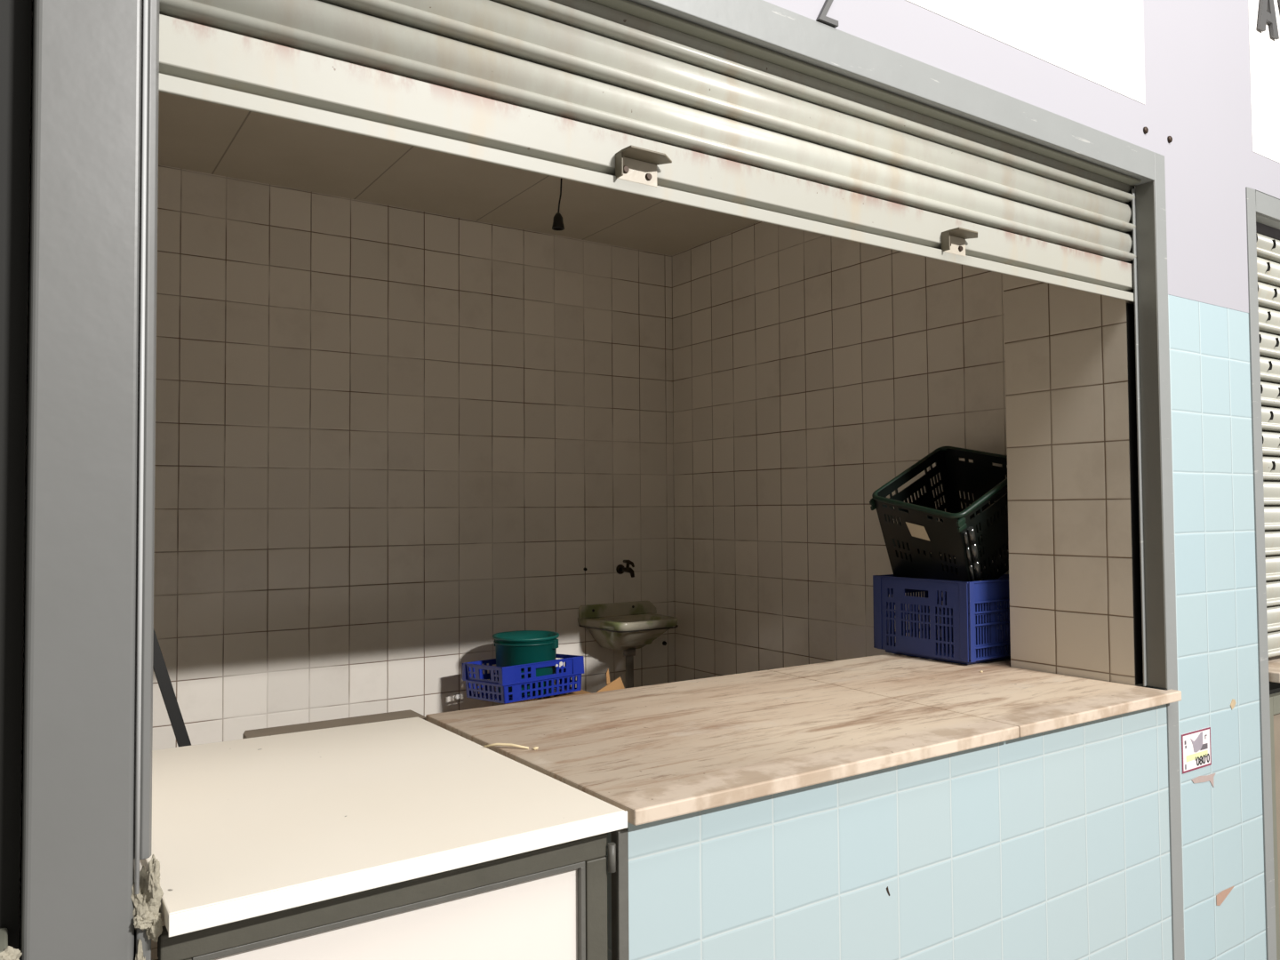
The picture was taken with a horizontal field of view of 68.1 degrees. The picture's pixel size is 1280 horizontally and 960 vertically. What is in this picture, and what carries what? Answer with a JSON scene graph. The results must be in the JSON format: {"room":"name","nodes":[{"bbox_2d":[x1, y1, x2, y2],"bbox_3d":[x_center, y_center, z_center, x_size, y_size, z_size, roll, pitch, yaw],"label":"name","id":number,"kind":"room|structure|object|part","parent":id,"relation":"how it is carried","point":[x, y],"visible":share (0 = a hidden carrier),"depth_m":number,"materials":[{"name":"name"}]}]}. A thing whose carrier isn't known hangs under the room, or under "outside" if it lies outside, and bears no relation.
{"room":"covered market","nodes":[
{"label":"covered market","id":0,"kind":"room"},
{"bbox_2d":[0,0,31,949],"bbox_3d":[-1.237,0.335,0.691,1.313,2.324,0.070,1,-2,-34],"label":"wall","id":1,"kind":"structure","parent":0,"point":[15,15],"depth_m":1.03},
{"bbox_2d":[0,928,7,952],"bbox_3d":[-1.200,0.482,0.625,1.303,0.025,0.069,1,-2,-34],"label":"countertop","id":2,"kind":"structure","parent":1,"relation":"attached to","point":[4,932],"depth_m":0.99,"materials":[{"name":"grey metal"}]},
{"bbox_2d":[0,945,22,959],"bbox_3d":[-0.640,0.485,0.959,0.024,0.026,0.017,1,-2,-34],"label":"plaster patch","id":3,"kind":"object","parent":2,"relation":"on","point":[9,953],"visible":1,"depth_m":0.96,"materials":[{"name":"white paint"}]},
{"bbox_2d":[18,0,32,959],"bbox_3d":[-1.332,0.218,2.010,0.120,2.644,2.218,1,-2,-34],"label":"wall","id":4,"kind":"structure","parent":0,"point":[32,0],"depth_m":1.10,"materials":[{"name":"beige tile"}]},
{"bbox_2d":[19,0,143,959],"bbox_3d":[-0.632,0.343,1.065,0.104,2.324,0.122,1,-2,-34],"label":"pillar","id":5,"kind":"structure","parent":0,"point":[77,860],"depth_m":1.02,"materials":[{"name":"grey metal"}]},
{"bbox_2d":[134,928,151,959],"bbox_3d":[-0.572,0.995,1.071,0.014,1.020,0.100,1,-2,-34],"label":"trim","id":6,"kind":"structure","parent":5,"relation":"attached to","point":[139,933],"depth_m":1.05,"materials":[{"name":"grey paint"}]},
{"bbox_2d":[134,0,159,894],"bbox_3d":[-0.586,-0.146,1.112,0.020,1.204,0.126,1,-2,-34],"label":"trim","id":7,"kind":"structure","parent":5,"relation":"attached to","point":[150,79],"depth_m":1.06,"materials":[{"name":"grey paint"}]},
{"bbox_2d":[130,854,163,959],"bbox_3d":[-0.546,0.506,1.048,0.034,0.186,0.044,1,-2,-34],"label":"plaster patch","id":8,"kind":"object","parent":5,"relation":"attached to","point":[147,909],"visible":0.99,"depth_m":1.04,"materials":[{"name":"beige paint"}]},
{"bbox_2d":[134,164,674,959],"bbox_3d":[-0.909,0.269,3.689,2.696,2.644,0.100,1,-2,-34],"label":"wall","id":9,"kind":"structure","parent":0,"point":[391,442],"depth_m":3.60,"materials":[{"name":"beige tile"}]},
{"bbox_2d":[454,693,461,700],"bbox_3d":[-0.716,0.854,3.726,0.025,0.025,0.016,1,-2,-34],"label":"plug","id":10,"kind":"object","parent":9,"relation":"attached to","point":[457,697],"visible":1,"depth_m":3.72,"materials":[{"name":"white plastic"}]},
{"bbox_2d":[578,600,656,618],"bbox_3d":[-0.093,0.567,4.151,0.396,0.057,0.021,1,-2,-34],"label":"backsplash","id":11,"kind":"structure","parent":9,"relation":"attached to","point":[602,610],"depth_m":4.13,"materials":[{"name":"ceramic"}]},
{"bbox_2d":[616,560,634,577],"bbox_3d":[-0.056,0.386,4.129,0.042,0.076,0.111,1,-2,-34],"label":"tap","id":12,"kind":"object","parent":9,"relation":"attached to","point":[620,569],"visible":1,"depth_m":4.12,"materials":[{"name":"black metal"}]},
{"bbox_3d":[-0.055,0.402,4.126,0.024,0.044,0.101,1,-2,-34],"label":"spout","id":13,"kind":"part","parent":12,"relation":"part of","materials":[{"name":"black metal"}]},
{"bbox_3d":[-0.047,0.365,4.115,0.018,0.037,0.077,1,-2,-34],"label":"lever","id":14,"kind":"part","parent":12,"relation":"part of","materials":[{"name":"black metal"}]},
{"bbox_2d":[158,91,758,255],"bbox_3d":[-0.300,-1.136,2.813,2.696,0.100,2.318,1,-2,-34],"label":"ceiling","id":15,"kind":"structure","parent":0,"point":[196,135],"depth_m":3.36,"materials":[{"name":"paint"}]},
{"bbox_2d":[552,178,564,230],"bbox_3d":[-0.268,-0.948,3.094,0.041,0.258,0.041,1,-2,-34],"label":"holder","id":16,"kind":"object","parent":15,"relation":"hanging from","point":[557,220],"visible":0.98,"depth_m":3.08,"materials":[{"name":"black plastic"}]},
{"bbox_2d":[552,212,564,230],"bbox_3d":[-0.267,-0.845,3.091,0.041,0.052,0.041,1,-2,-34],"label":"socket","id":17,"kind":"object","parent":16,"relation":"attached to","point":[557,220],"depth_m":3.08,"materials":[{"name":"black plastic"}]},
{"bbox_2d":[672,221,1008,681],"bbox_3d":[0.734,0.254,3.570,0.100,2.644,1.928,1,-2,-34],"label":"wall","id":18,"kind":"structure","parent":0,"point":[812,371],"depth_m":3.64,"materials":[{"name":"beige tile"}]},
{"bbox_2d":[606,0,1279,959],"bbox_3d":[0.650,-0.490,2.283,6.600,4.050,0.661,1,-2,-34],"label":"wall","id":19,"kind":"structure","parent":0,"point":[1053,844],"depth_m":1.91,"materials":[{"name":"paint"}]},
{"bbox_2d":[157,832,615,959],"bbox_3d":[-0.288,0.995,1.216,0.598,0.966,0.036,1,-2,-34],"label":"door","id":20,"kind":"structure","parent":19,"relation":"in","point":[550,902],"depth_m":1.26,"materials":[{"name":"metal"}]},
{"bbox_3d":[-0.298,0.987,1.219,0.518,0.882,0.008,1,-2,-34],"label":"panel","id":21,"kind":"part","parent":20,"relation":"part of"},
{"bbox_2d":[610,828,628,959],"bbox_3d":[-0.032,1.014,1.395,0.019,0.996,0.043,1,-2,-34],"label":"trim","id":22,"kind":"structure","parent":19,"relation":"attached to","point":[620,878],"depth_m":1.39,"materials":[{"name":"metal"}]},
{"bbox_2d":[158,0,1136,302],"bbox_3d":[0.323,-0.646,1.721,2.162,0.394,0.062,1,-2,-34],"label":"roller shutter","id":23,"kind":"object","parent":19,"relation":"attached to","point":[586,92],"visible":0.83,"depth_m":1.52,"materials":[{"name":"beige metal"}]},
{"bbox_2d":[425,670,1019,825],"bbox_3d":[0.165,0.507,1.965,0.967,0.024,0.797,1,-2,-34],"label":"marble slab","id":24,"kind":"object","parent":19,"relation":"on","point":[661,751],"visible":0.88,"depth_m":1.82,"materials":[{"name":"beige stone"}]},
{"bbox_2d":[139,709,627,937],"bbox_3d":[-0.512,0.514,1.577,0.612,0.052,0.924,1,-2,-34],"label":"countertop","id":25,"kind":"structure","parent":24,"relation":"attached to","point":[271,820],"depth_m":1.37,"materials":[{"name":"beige laminate"}]},
{"bbox_2d":[484,743,528,749],"bbox_3d":[-0.244,0.486,1.733,0.085,0.008,0.006,-1,-2,11],"label":"straw","id":26,"kind":"object","parent":24,"relation":"on","point":[493,744],"visible":1,"depth_m":1.73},
{"bbox_2d":[816,0,838,28],"bbox_3d":[0.331,-0.853,1.679,0.047,0.089,0.009,1,-2,-34],"label":"sign","id":27,"kind":"object","parent":19,"relation":"attached to","point":[821,18],"visible":1,"depth_m":1.67,"materials":[{"name":"grey paint"}]},
{"bbox_2d":[587,0,1154,186],"bbox_3d":[0.306,-0.767,1.735,2.174,0.076,0.124,1,-2,-34],"label":"trim","id":28,"kind":"structure","parent":19,"relation":"attached to","point":[761,29],"depth_m":1.77,"materials":[{"name":"grey paint"}]},
{"bbox_2d":[768,653,1181,737],"bbox_3d":[0.892,0.518,2.453,0.864,0.024,0.797,1,-2,-34],"label":"marble slab","id":29,"kind":"object","parent":19,"relation":"on","point":[1034,701],"visible":0.68,"depth_m":2.26,"materials":[{"name":"beige stone"}]},
{"bbox_2d":[872,574,1010,664],"bbox_3d":[0.948,0.402,2.826,0.353,0.231,0.348,1,-2,-34],"label":"plastic crate","id":30,"kind":"object","parent":29,"relation":"on","point":[961,635],"visible":0.84,"depth_m":2.69,"materials":[{"name":"blue plastic"}]},
{"bbox_3d":[0.724,0.398,2.865,0.023,0.219,0.034,1,-2,-34],"label":"corner post","id":31,"kind":"part","parent":30,"relation":"part of","materials":[{"name":"blue plastic"}]},
{"bbox_3d":[0.856,0.401,2.962,0.344,0.219,0.004,1,-2,-34],"label":"panel","id":32,"kind":"part","parent":30,"relation":"part of","materials":[{"name":"blue plastic"}]},
{"bbox_3d":[0.806,0.394,2.731,0.004,0.219,0.333,1,-2,-34],"label":"panel","id":33,"kind":"part","parent":30,"relation":"part of","materials":[{"name":"blue plastic"}]},
{"bbox_2d":[869,446,1008,591],"bbox_3d":[0.938,0.117,2.798,0.430,0.455,0.372,1,-2,-36],"label":"plastic crate","id":34,"kind":"object","parent":30,"relation":"on","point":[909,542],"visible":0.84,"depth_m":2.77,"materials":[{"name":"black plastic"}]},
{"bbox_3d":[0.858,0.097,2.924,0.336,0.285,0.013,-30,26,-28],"label":"panel","id":35,"kind":"part","parent":34,"relation":"part of","materials":[{"name":"black plastic"}]},
{"bbox_3d":[0.817,0.193,2.736,0.014,0.285,0.298,-30,26,-28],"label":"panel","id":36,"kind":"part","parent":34,"relation":"part of","materials":[{"name":"black plastic"}]},
{"bbox_3d":[1.064,0.050,2.885,0.014,0.285,0.298,-30,26,-28],"label":"panel","id":37,"kind":"part","parent":34,"relation":"part of","materials":[{"name":"black plastic"}]},
{"bbox_3d":[1.023,0.145,2.696,0.336,0.285,0.013,-30,26,-28],"label":"panel","id":38,"kind":"part","parent":34,"relation":"part of","materials":[{"name":"black plastic"}]},
{"bbox_3d":[0.899,0.389,2.604,0.023,0.219,0.034,1,-2,-34],"label":"corner post","id":39,"kind":"part","parent":30,"relation":"part of","materials":[{"name":"blue plastic"}]},
{"bbox_3d":[1.089,0.398,2.921,0.004,0.219,0.333,1,-2,-34],"label":"panel","id":40,"kind":"part","parent":30,"relation":"part of","materials":[{"name":"blue plastic"}]},
{"bbox_3d":[1.039,0.391,2.689,0.344,0.219,0.004,1,-2,-34],"label":"panel","id":41,"kind":"part","parent":30,"relation":"part of","materials":[{"name":"blue plastic"}]},
{"bbox_2d":[906,0,1145,104],"bbox_3d":[0.273,-1.325,1.663,2.263,0.816,0.001,1,-2,-34],"label":"sign board","id":42,"kind":"object","parent":19,"relation":"attached to","point":[1100,42],"visible":1,"depth_m":2.12,"materials":[{"name":"white paint"}]},
{"bbox_2d":[1143,127,1148,134],"bbox_3d":[1.214,-0.840,2.273,0.017,0.017,0.006,1,-2,-34],"label":"screw","id":43,"kind":"object","parent":19,"relation":"attached to","point":[1145,129],"visible":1,"depth_m":2.27,"materials":[{"name":"metal"}]},
{"bbox_2d":[1126,152,1184,959],"bbox_3d":[1.247,0.369,2.293,0.061,2.324,0.073,1,-2,-34],"label":"trim","id":44,"kind":"structure","parent":19,"relation":"attached to","point":[1147,320],"depth_m":2.29,"materials":[{"name":"grey paint"}]},
{"bbox_2d":[1167,136,1172,143],"bbox_3d":[1.308,-0.840,2.336,0.017,0.017,0.006,1,-2,-34],"label":"screw","id":45,"kind":"object","parent":19,"relation":"attached to","point":[1169,138],"visible":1,"depth_m":2.33,"materials":[{"name":"metal"}]},
{"bbox_2d":[1245,186,1279,959],"bbox_3d":[2.517,0.385,3.131,2.134,2.328,0.050,1,-2,-34],"label":"trim","id":46,"kind":"structure","parent":19,"relation":"attached to","point":[1261,207],"depth_m":2.53,"materials":[{"name":"grey paint"}]},
{"bbox_2d":[1248,0,1279,163],"bbox_3d":[2.370,-1.294,3.069,1.688,0.816,0.001,1,-2,-34],"label":"sign board","id":47,"kind":"object","parent":19,"relation":"attached to","point":[1264,50],"visible":1,"depth_m":2.64,"materials":[{"name":"white paint"}]},
{"bbox_2d":[1257,0,1279,39],"bbox_3d":[1.754,-1.321,2.647,0.114,0.151,0.008,1,-2,-34],"label":"sign letter","id":48,"kind":"object","parent":47,"relation":"attached to","point":[1267,12],"visible":1,"depth_m":2.65,"materials":[{"name":"grey paint"}]},
{"bbox_2d":[1256,232,1279,657],"bbox_3d":[2.473,-0.097,3.164,1.982,1.216,0.029,1,-2,-34],"label":"roller shutter","id":49,"kind":"object","parent":19,"relation":"attached to","point":[1268,247],"visible":0.38,"depth_m":2.71,"materials":[{"name":"beige metal"}]},
{"bbox_2d":[1268,655,1279,682],"bbox_3d":[2.378,0.547,3.291,1.982,0.027,0.530,1,-2,-34],"label":"marble slab","id":50,"kind":"object","parent":19,"relation":"on","point":[1274,662],"visible":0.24,"depth_m":2.58,"materials":[{"name":"beige stone"}]},
{"bbox_2d":[1269,691,1279,959],"bbox_3d":[2.506,1.064,3.093,1.978,0.930,0.022,1,-2,-34],"label":"door","id":51,"kind":"structure","parent":19,"relation":"in","point":[1274,698],"depth_m":2.56,"materials":[{"name":"grey metal"}]},
{"bbox_3d":[2.517,0.624,3.116,1.945,0.050,0.022,1,-2,-34],"label":"rail","id":52,"kind":"part","parent":51,"relation":"part of","materials":[{"name":"grey metal"}]},
{"bbox_3d":[2.518,1.089,3.104,1.945,0.880,0.010,1,-2,-34],"label":"panel","id":53,"kind":"part","parent":51,"relation":"part of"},
{"bbox_2d":[1003,185,1147,687],"bbox_3d":[1.257,0.218,2.555,0.364,2.644,0.341,1,-2,-34],"label":"wall pillar","id":54,"kind":"structure","parent":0,"point":[1070,555],"depth_m":2.45,"materials":[{"name":"beige tile"}]},
{"bbox_2d":[1147,294,1266,959],"bbox_3d":[1.434,0.542,2.446,0.424,1.985,0.121,1,-2,-34],"label":"wall pier","id":55,"kind":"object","parent":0,"point":[1224,916],"visible":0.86,"depth_m":2.40,"materials":[{"name":"blue tile"}]},
{"bbox_2d":[1180,727,1211,773],"bbox_3d":[1.363,0.661,2.321,0.141,0.093,0.002,1,-2,-34],"label":"notice","id":56,"kind":"object","parent":55,"relation":"attached to","point":[1196,745],"visible":1,"depth_m":2.32,"materials":[{"name":"white paper"}]},
{"bbox_2d":[1190,731,1202,751],"bbox_3d":[1.364,0.644,2.321,0.059,0.046,0.001,1,-2,-34],"label":"picture","id":57,"kind":"object","parent":56,"relation":"on","point":[1196,737],"depth_m":2.32},
{"bbox_3d":[-0.323,1.586,2.697,2.796,0.060,2.318,1,-2,-34],"label":"floor","id":58,"kind":"structure","parent":0,"visible":0},
{"bbox_2d":[152,629,191,746],"bbox_3d":[-1.028,0.642,2.163,0.546,1.804,0.012,1,-2,-34],"label":"bar","id":59,"kind":"object","parent":58,"relation":"on","point":[159,667],"visible":0.02,"depth_m":2.14,"materials":[{"name":"black metal"}]},
{"bbox_2d":[504,668,624,704],"bbox_3d":[-0.294,1.160,3.696,0.325,0.855,0.402,1,-2,-34],"label":"cardboard box","id":60,"kind":"object","parent":58,"relation":"on","point":[617,684],"visible":0.12,"depth_m":3.61,"materials":[{"name":"brown cardboard"}]},
{"bbox_2d":[461,653,583,703],"bbox_3d":[-0.443,0.748,3.607,0.378,0.143,0.271,1,-3,-43],"label":"plastic crate","id":61,"kind":"object","parent":60,"relation":"on","point":[473,676],"visible":0.88,"depth_m":3.51,"materials":[{"name":"blue plastic"}]},
{"bbox_3d":[-0.645,0.723,3.587,0.054,0.060,0.024,1,-5,-43],"label":"corner plate","id":62,"kind":"part","parent":61,"relation":"part of","materials":[{"name":"plastic"}]},
{"bbox_3d":[-0.526,0.759,3.697,0.370,0.130,0.010,1,-5,-43],"label":"panel","id":63,"kind":"part","parent":61,"relation":"part of","materials":[{"name":"plastic"}]},
{"bbox_3d":[-0.573,0.746,3.485,0.013,0.130,0.260,1,-6,-43],"label":"panel","id":64,"kind":"part","parent":61,"relation":"part of","materials":[{"name":"plastic"}]},
{"bbox_3d":[-0.480,0.703,3.409,0.054,0.060,0.024,1,-5,-43],"label":"corner plate","id":65,"kind":"part","parent":61,"relation":"part of","materials":[{"name":"plastic"}]},
{"bbox_2d":[492,630,559,695],"bbox_3d":[-0.434,0.695,3.608,0.254,0.213,0.254,1,-2,-34],"label":"bucket","id":66,"kind":"object","parent":61,"relation":"in","point":[518,647],"visible":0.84,"depth_m":3.52,"materials":[{"name":"green plastic"}]},
{"bbox_3d":[-0.358,0.739,3.514,0.370,0.130,0.004,1,-3,-43],"label":"panel","id":67,"kind":"part","parent":61,"relation":"part of","materials":[{"name":"plastic"}]},
{"bbox_3d":[-0.311,0.751,3.726,0.013,0.130,0.260,1,-6,-43],"label":"panel","id":68,"kind":"part","parent":61,"relation":"part of","materials":[{"name":"plastic"}]},
{"bbox_3d":[-0.242,0.709,3.628,0.054,0.060,0.024,1,-6,-43],"label":"corner plate","id":69,"kind":"part","parent":61,"relation":"part of","materials":[{"name":"plastic"}]},
{"bbox_2d":[577,600,678,688],"bbox_3d":[-0.017,1.065,4.024,0.400,1.062,0.287,1,-2,-34],"label":"basin","id":70,"kind":"object","parent":58,"relation":"on","point":[627,627],"visible":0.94,"depth_m":4.02,"materials":[{"name":"ceramic"}]},
{"bbox_3d":[-0.032,0.654,4.029,0.372,0.135,0.287,1,-2,-34],"label":"bowl","id":71,"kind":"part","parent":70,"relation":"part of","materials":[{"name":"ceramic"}]}
]}

